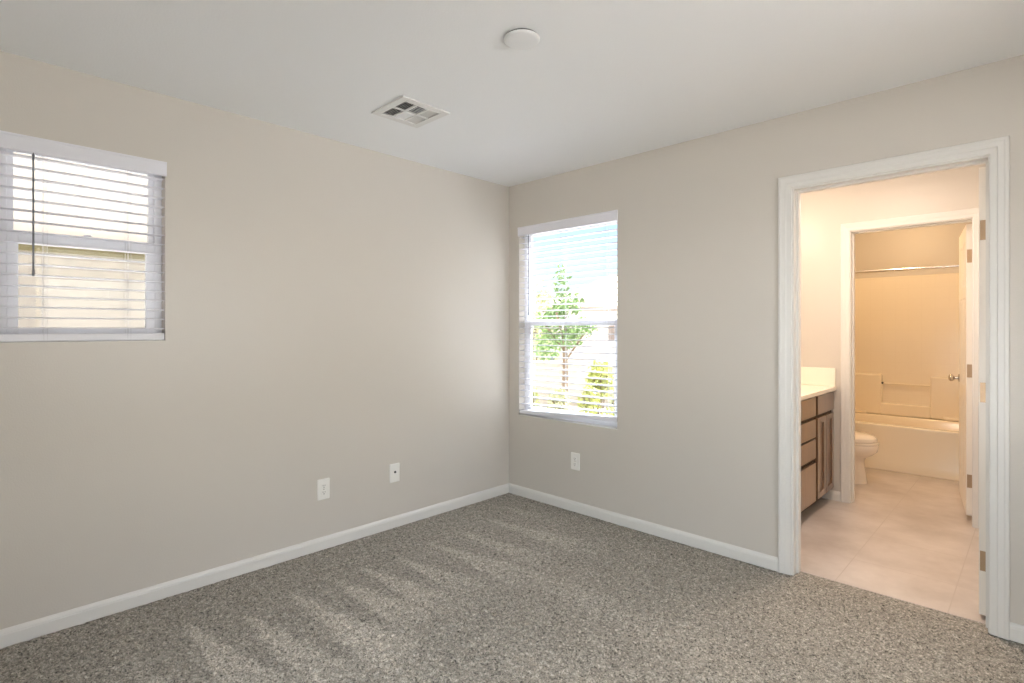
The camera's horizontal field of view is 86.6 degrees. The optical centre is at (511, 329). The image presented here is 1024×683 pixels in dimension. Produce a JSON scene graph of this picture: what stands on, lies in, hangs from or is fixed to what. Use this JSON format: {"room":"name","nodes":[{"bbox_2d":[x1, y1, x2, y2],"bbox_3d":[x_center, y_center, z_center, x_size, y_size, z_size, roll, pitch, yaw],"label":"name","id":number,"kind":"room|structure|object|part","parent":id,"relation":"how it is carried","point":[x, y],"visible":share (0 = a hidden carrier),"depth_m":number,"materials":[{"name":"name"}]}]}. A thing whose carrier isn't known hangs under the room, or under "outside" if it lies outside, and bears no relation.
{"room":"empty bedroom","nodes":[
{"label":"empty bedroom","id":0,"kind":"room"},
{"bbox_2d":[0,51,508,648],"bbox_3d":[-1.344,0.140,3.075,0.120,2.560,3.900,0,0,44],"label":"wall","id":1,"kind":"structure","parent":0,"point":[337,311],"depth_m":2.91,"materials":[{"name":"beige paint"}]},
{"bbox_2d":[0,148,161,341],"bbox_3d":[-1.957,-0.378,2.492,0.056,0.869,0.592,0,0,44],"label":"window","id":2,"kind":"structure","parent":1,"relation":"in","point":[4,246],"depth_m":2.43,"materials":[{"name":"white plastic"}]},
{"bbox_3d":[-1.963,-0.576,2.498,0.020,0.412,0.532,0,0,44],"label":"sash","id":3,"kind":"part","parent":2,"relation":"part of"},
{"bbox_3d":[-1.947,-0.194,2.481,0.026,0.441,0.532,0,0,44],"label":"sash","id":4,"kind":"part","parent":2,"relation":"part of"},
{"bbox_2d":[0,130,166,341],"bbox_3d":[-1.906,-0.380,2.442,0.077,0.864,0.600,0,0,44],"label":"window blind","id":5,"kind":"object","parent":2,"relation":"attached to","point":[8,140],"visible":0.99,"depth_m":2.40,"materials":[{"name":"white plastic"}]},
{"bbox_3d":[-2.036,-0.360,2.363,0.014,0.814,0.002,0,0,-45],"label":"ladder cord","id":6,"kind":"part","parent":5,"relation":"part of","materials":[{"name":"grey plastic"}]},
{"bbox_3d":[-1.997,-0.360,2.325,0.014,0.814,0.002,0,0,-45],"label":"ladder cord","id":7,"kind":"part","parent":5,"relation":"part of","materials":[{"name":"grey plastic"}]},
{"bbox_3d":[-1.914,0.034,2.449,0.056,0.034,0.584,0,0,44],"label":"rail","id":8,"kind":"part","parent":5,"relation":"part of","materials":[{"name":"white plastic"}]},
{"bbox_2d":[0,340,164,342],"bbox_3d":[-1.917,0.055,2.452,0.062,0.004,0.592,0,0,44],"label":"trim","id":9,"kind":"structure","parent":1,"relation":"attached to","point":[139,340],"depth_m":2.41,"materials":[{"name":"white paint"}]},
{"bbox_2d":[0,483,508,648],"bbox_3d":[-1.338,1.264,2.986,0.013,0.072,3.780,0,0,44],"label":"baseboard","id":10,"kind":"structure","parent":1,"relation":"attached to","point":[9,636],"depth_m":2.79,"materials":[{"name":"white paint"}]},
{"bbox_2d":[317,478,329,500],"bbox_3d":[-1.116,0.946,3.217,0.009,0.122,0.076,0,0,44],"label":"electrical outlet","id":11,"kind":"object","parent":1,"relation":"attached to","point":[323,485],"visible":1,"depth_m":3.21,"materials":[{"name":"white plastic"}]},
{"bbox_2d":[389,463,399,482],"bbox_3d":[-0.768,0.943,3.569,0.015,0.122,0.076,0,0,44],"label":"cable plate","id":12,"kind":"object","parent":1,"relation":"attached to","point":[394,469],"visible":1,"depth_m":3.57,"materials":[{"name":"white plastic"}]},
{"bbox_2d":[0,0,1023,186],"bbox_3d":[-0.011,-1.200,1.706,3.940,0.120,4.000,0,0,44],"label":"ceiling","id":13,"kind":"structure","parent":0,"point":[603,81],"depth_m":2.30,"materials":[{"name":"white paint"}]},
{"bbox_2d":[371,95,449,127],"bbox_3d":[-0.530,-1.135,2.844,0.292,0.010,0.292,0,0,44],"label":"ceiling vent","id":14,"kind":"object","parent":13,"relation":"in","point":[404,110],"visible":1,"depth_m":2.83,"materials":[{"name":"white metal"}]},
{"bbox_2d":[504,28,539,49],"bbox_3d":[0.039,-1.131,2.119,0.140,0.019,0.140,0,0,44],"label":"smoke detector","id":15,"kind":"object","parent":13,"relation":"attached to","point":[520,38],"visible":1,"depth_m":2.10,"materials":[{"name":"grey plastic"}]},
{"bbox_2d":[0,493,1023,682],"bbox_3d":[-0.010,1.304,1.691,3.722,0.016,3.780,0,0,44],"label":"floor","id":16,"kind":"structure","parent":0,"point":[508,587],"depth_m":2.39,"materials":[{"name":"grey carpet"}]},
{"bbox_2d":[509,55,1023,635],"bbox_3d":[1.386,0.580,3.054,3.820,3.440,0.120,0,0,44],"label":"wall","id":17,"kind":"structure","parent":0,"point":[693,448],"depth_m":3.20,"materials":[{"name":"beige paint"}]},
{"bbox_2d":[519,414,616,429],"bbox_3d":[0.404,0.670,3.976,0.909,0.004,0.062,0,0,44],"label":"trim","id":18,"kind":"structure","parent":17,"relation":"attached to","point":[530,415],"depth_m":3.94,"materials":[{"name":"white paint"}]},
{"bbox_2d":[525,220,616,426],"bbox_3d":[0.444,-0.064,4.017,0.909,1.472,0.056,0,0,44],"label":"window","id":19,"kind":"structure","parent":17,"relation":"in","point":[544,322],"depth_m":4.20,"materials":[{"name":"white plastic"}]},
{"bbox_2d":[517,210,617,420],"bbox_3d":[0.394,-0.070,3.966,0.917,1.460,0.077,0,0,44],"label":"window blind","id":20,"kind":"object","parent":19,"relation":"attached to","point":[608,216],"visible":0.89,"depth_m":3.93,"materials":[{"name":"white plastic"}]},
{"bbox_3d":[0.139,-0.071,4.190,0.002,1.368,0.014,0,0,-45],"label":"ladder cord","id":21,"kind":"part","parent":20,"relation":"part of","materials":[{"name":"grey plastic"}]},
{"bbox_3d":[0.400,-0.071,4.013,0.002,1.368,0.014,0,0,-45],"label":"ladder cord","id":22,"kind":"part","parent":20,"relation":"part of","materials":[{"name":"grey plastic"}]},
{"bbox_3d":[0.401,0.625,3.973,0.901,0.068,0.056,0,0,44],"label":"rail","id":23,"kind":"part","parent":20,"relation":"part of","materials":[{"name":"white plastic"}]},
{"bbox_3d":[0.633,-0.071,3.708,0.002,1.368,0.014,0,0,-45],"label":"ladder cord","id":24,"kind":"part","parent":20,"relation":"part of","materials":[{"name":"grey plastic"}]},
{"bbox_3d":[0.672,-0.071,3.748,0.002,1.368,0.014,0,0,-45],"label":"ladder cord","id":25,"kind":"part","parent":20,"relation":"part of","materials":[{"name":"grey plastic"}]},
{"bbox_3d":[0.433,0.283,4.006,0.849,0.718,0.026,0,0,44],"label":"sash","id":26,"kind":"part","parent":19,"relation":"part of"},
{"bbox_3d":[0.449,-0.401,4.023,0.849,0.738,0.020,0,0,44],"label":"sash","id":27,"kind":"part","parent":19,"relation":"part of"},
{"bbox_2d":[571,452,579,470],"bbox_3d":[0.450,0.942,3.876,0.076,0.122,0.009,0,0,44],"label":"electrical outlet","id":28,"kind":"object","parent":17,"relation":"attached to","point":[575,457],"visible":1,"depth_m":3.87,"materials":[{"name":"white plastic"}]},
{"bbox_2d":[509,483,777,571],"bbox_3d":[0.702,1.264,3.627,2.039,0.072,0.013,0,0,44],"label":"baseboard","id":29,"kind":"structure","parent":17,"relation":"attached to","point":[763,560],"depth_m":3.42,"materials":[{"name":"white paint"}]},
{"bbox_2d":[778,135,1009,639],"bbox_3d":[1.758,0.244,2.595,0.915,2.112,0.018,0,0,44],"label":"trim","id":30,"kind":"structure","parent":17,"relation":"attached to","point":[998,149],"depth_m":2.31,"materials":[{"name":"white paint"}]},
{"bbox_2d":[979,167,985,615],"bbox_3d":[2.390,0.276,2.697,0.771,2.012,0.173,0,0,-44],"label":"door","id":31,"kind":"structure","parent":17,"relation":"in","point":[982,170],"depth_m":2.44,"materials":[{"name":"white paint"}]},
{"bbox_2d":[1010,622,1023,643],"bbox_3d":[2.359,1.264,2.012,0.774,0.072,0.013,0,0,44],"label":"baseboard","id":32,"kind":"structure","parent":17,"relation":"attached to","point":[1016,630],"depth_m":2.26,"materials":[{"name":"white paint"}]},
{"bbox_2d":[794,571,988,633],"bbox_3d":[1.795,1.351,2.630,0.773,0.097,0.085,0,0,44],"label":"threshold","id":33,"kind":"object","parent":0,"point":[967,623],"depth_m":2.59,"materials":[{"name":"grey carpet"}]},
{"bbox_2d":[801,164,985,491],"bbox_3d":[2.686,0.580,4.000,1.640,3.440,0.120,0,0,44],"label":"wall partition","id":34,"kind":"structure","parent":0,"point":[823,212],"depth_m":4.12,"materials":[{"name":"beige paint"}]},
{"bbox_2d":[822,490,840,501],"bbox_3d":[2.439,1.264,4.147,0.131,0.072,0.013,0,0,44],"label":"baseboard","id":35,"kind":"structure","parent":34,"relation":"attached to","point":[831,495],"depth_m":4.13,"materials":[{"name":"white paint"}]},
{"bbox_2d":[841,208,978,528],"bbox_3d":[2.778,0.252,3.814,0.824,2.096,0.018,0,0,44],"label":"trim","id":36,"kind":"structure","parent":34,"relation":"attached to","point":[973,213],"depth_m":4.00,"materials":[{"name":"white paint"}]},
{"bbox_2d":[948,224,971,515],"bbox_3d":[3.311,0.274,3.964,0.173,1.983,0.689,0,0,36],"label":"door","id":37,"kind":"structure","parent":34,"relation":"in","point":[964,377],"depth_m":3.75,"materials":[{"name":"white paint"}]},
{"bbox_3d":[3.478,0.375,4.192,0.173,0.060,0.060,0,0,36],"label":"knob","id":38,"kind":"part","parent":37,"relation":"part of","materials":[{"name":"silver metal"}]},
{"bbox_2d":[801,467,990,634],"bbox_3d":[2.845,1.350,4.163,1.640,0.100,3.575,0,0,44],"label":"floor","id":39,"kind":"structure","parent":0,"point":[910,538],"depth_m":3.31,"materials":[{"name":"tile"}]},
{"bbox_2d":[801,392,833,512],"bbox_3d":[1.820,0.881,3.886,0.556,0.838,1.248,0,0,44],"label":"vanity cabinet","id":40,"kind":"object","parent":39,"relation":"on","point":[817,418],"visible":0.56,"depth_m":3.85,"materials":[{"name":"brown wood"}]},
{"bbox_3d":[2.010,1.067,3.695,0.019,0.270,0.326,0,0,44],"label":"drawer","id":41,"kind":"part","parent":40,"relation":"part of","materials":[{"name":"brown wood"}]},
{"bbox_3d":[2.010,0.835,3.695,0.019,0.134,0.326,0,0,44],"label":"drawer","id":42,"kind":"part","parent":40,"relation":"part of","materials":[{"name":"brown wood"}]},
{"bbox_3d":[2.010,0.691,3.695,0.019,0.126,0.326,0,0,44],"label":"drawer","id":43,"kind":"part","parent":40,"relation":"part of","materials":[{"name":"brown wood"}]},
{"bbox_3d":[2.010,0.539,3.695,0.019,0.131,0.326,0,0,44],"label":"drawer","id":44,"kind":"part","parent":40,"relation":"part of","materials":[{"name":"brown wood"}]},
{"bbox_2d":[801,367,836,400],"bbox_3d":[1.822,0.378,3.874,0.575,0.168,1.263,0,0,44],"label":"countertop","id":45,"kind":"structure","parent":40,"relation":"on","point":[815,381],"depth_m":4.15,"materials":[{"name":"beige stone"}]},
{"bbox_3d":[2.226,0.915,3.917,0.019,0.574,0.198,0,0,44],"label":"cabinet door","id":46,"kind":"part","parent":40,"relation":"part of","materials":[{"name":"brown wood"}]},
{"bbox_3d":[2.299,0.539,3.993,0.019,0.131,0.408,0,0,44],"label":"false drawer","id":47,"kind":"part","parent":40,"relation":"part of","materials":[{"name":"brown wood"}]},
{"bbox_3d":[2.373,0.915,4.068,0.019,0.574,0.198,0,0,44],"label":"cabinet door","id":48,"kind":"part","parent":40,"relation":"part of","materials":[{"name":"brown wood"}]},
{"bbox_2d":[855,431,878,483],"bbox_3d":[2.799,0.932,4.769,0.713,0.735,0.450,0,0,44],"label":"toilet","id":49,"kind":"object","parent":39,"relation":"on","point":[866,445],"visible":0.3,"depth_m":4.52,"materials":[{"name":"white ceramic"}]},
{"bbox_3d":[2.875,0.909,4.696,0.479,0.063,0.356,0,0,44],"label":"lid","id":50,"kind":"part","parent":49,"relation":"part of","materials":[{"name":"white ceramic"}]},
{"bbox_3d":[2.881,0.956,4.690,0.486,0.019,0.364,0,0,44],"label":"seat","id":51,"kind":"part","parent":49,"relation":"part of","materials":[{"name":"white ceramic"}]},
{"bbox_2d":[855,412,958,480],"bbox_3d":[3.822,1.089,5.165,1.632,0.421,0.767,0,0,44],"label":"bathtub","id":52,"kind":"object","parent":39,"relation":"on","point":[926,447],"visible":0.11,"depth_m":4.91,"materials":[{"name":"white ceramic"}]},
{"bbox_2d":[855,222,971,278],"bbox_3d":[4.134,0.140,5.486,1.640,2.560,0.120,0,0,44],"label":"wall","id":53,"kind":"structure","parent":0,"point":[938,245],"depth_m":5.50,"materials":[{"name":"beige paint"}]},
{"bbox_2d":[855,273,958,421],"bbox_3d":[3.858,0.166,5.202,1.636,1.422,0.668,0,0,44],"label":"tub surround","id":54,"kind":"object","parent":53,"relation":"attached to","point":[907,327],"visible":0.55,"depth_m":5.50,"materials":[{"name":"beige plastic"}]},
{"label":"outside","id":55,"kind":"structure","parent":0,"visible":0},
{"bbox_2d":[537,357,607,413],"bbox_3d":[1.407,1.550,30.881,85.000,0.200,100.000,0,0,44],"label":"ground","id":56,"kind":"structure","parent":55,"point":[573,406],"depth_m":10.23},
{"bbox_2d":[13,152,146,242],"bbox_3d":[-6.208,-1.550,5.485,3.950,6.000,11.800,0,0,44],"label":"window pane","id":57,"kind":"structure","parent":56,"relation":"on","point":[19,161],"depth_m":5.16,"materials":[{"name":"glass"}]},
{"bbox_2d":[18,244,144,327],"bbox_3d":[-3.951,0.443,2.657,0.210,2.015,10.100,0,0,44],"label":"window pane","id":58,"kind":"object","parent":56,"relation":"on","point":[22,269],"visible":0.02,"depth_m":3.63,"materials":[{"name":"clear glass"}]},
{"bbox_2d":[533,386,539,406],"bbox_3d":[0.268,1.146,8.506,0.381,0.611,0.383,0,0,44],"label":"desert shrub","id":59,"kind":"object","parent":56,"relation":"on","point":[535,393],"visible":0.07,"depth_m":8.49,"materials":[{"name":"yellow plant"}]},
{"bbox_2d":[533,278,559,360],"bbox_3d":[0.524,0.187,11.439,1.199,2.526,1.235,0,0,44],"label":"tree","id":60,"kind":"object","parent":56,"relation":"on","point":[540,307],"visible":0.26,"depth_m":11.34,"materials":[{"name":"green plant"}]},
{"bbox_2d":[547,388,570,410],"bbox_3d":[0.723,1.171,8.406,0.370,0.563,0.373,0,0,24],"label":"desert shrub","id":61,"kind":"object","parent":56,"relation":"on","point":[556,396],"visible":0.42,"depth_m":8.34,"materials":[{"name":"green plant"}]},
{"bbox_2d":[533,263,599,403],"bbox_3d":[0.941,0.123,9.818,1.402,2.654,0.891,0,0,44],"label":"tree","id":62,"kind":"object","parent":56,"relation":"on","point":[573,337],"visible":0.77,"depth_m":9.75,"materials":[{"name":"green plant"}]},
{"bbox_2d":[533,361,614,404],"bbox_3d":[3.945,1.030,10.628,7.120,0.840,0.240,0,0,-3],"label":"wall","id":63,"kind":"structure","parent":56,"relation":"on","point":[612,363],"depth_m":10.37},
{"bbox_2d":[566,407,582,412],"bbox_3d":[0.795,1.224,7.006,0.359,0.457,0.365,0,0,44],"label":"desert shrub","id":64,"kind":"object","parent":56,"relation":"on","point":[573,410],"visible":0.02,"depth_m":6.97,"materials":[{"name":"green plant"}]},
{"bbox_2d":[533,276,616,360],"bbox_3d":[7.115,-0.725,28.939,12.400,4.350,8.400,0,0,-8],"label":"house","id":65,"kind":"structure","parent":56,"relation":"on","point":[614,278],"depth_m":24.98,"materials":[{"name":"beige paint"}]},
{"bbox_2d":[577,385,600,414],"bbox_3d":[1.201,1.147,8.501,0.399,0.609,0.399,0,0,44],"label":"desert shrub","id":66,"kind":"object","parent":56,"relation":"on","point":[587,393],"visible":0.64,"depth_m":8.44,"materials":[{"name":"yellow plant"}]},
{"bbox_2d":[585,360,613,414],"bbox_3d":[1.464,0.972,8.997,0.499,0.959,0.506,0,0,-15],"label":"shrub","id":67,"kind":"object","parent":56,"relation":"on","point":[593,368],"visible":0.7,"depth_m":8.92,"materials":[{"name":"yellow plant"}]},
{"bbox_2d":[600,407,614,415],"bbox_3d":[1.291,1.231,7.105,0.378,0.462,0.368,0,0,44],"label":"desert shrub","id":68,"kind":"object","parent":56,"relation":"on","point":[602,413],"visible":0.06,"depth_m":7.08,"materials":[{"name":"yellow plant"}]},
{"bbox_2d":[607,388,614,410],"bbox_3d":[1.648,1.165,8.409,0.382,0.574,0.388,0,0,44],"label":"desert shrub","id":69,"kind":"object","parent":56,"relation":"on","point":[612,402],"visible":0.07,"depth_m":8.38,"materials":[{"name":"green plant"}]},
{"bbox_3d":[2.269,0.140,4.833,0.120,2.560,3.660,0,0,44],"label":"wall","id":70,"kind":"structure","parent":0,"visible":0},
{"bbox_2d":[855,264,958,273],"bbox_3d":[3.597,-0.550,4.934,1.638,0.063,0.063,0,0,44],"label":"shower rod","id":71,"kind":"object","parent":70,"relation":"attached to","point":[943,266],"visible":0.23,"depth_m":4.95,"materials":[{"name":"silver metal"}]}
]}

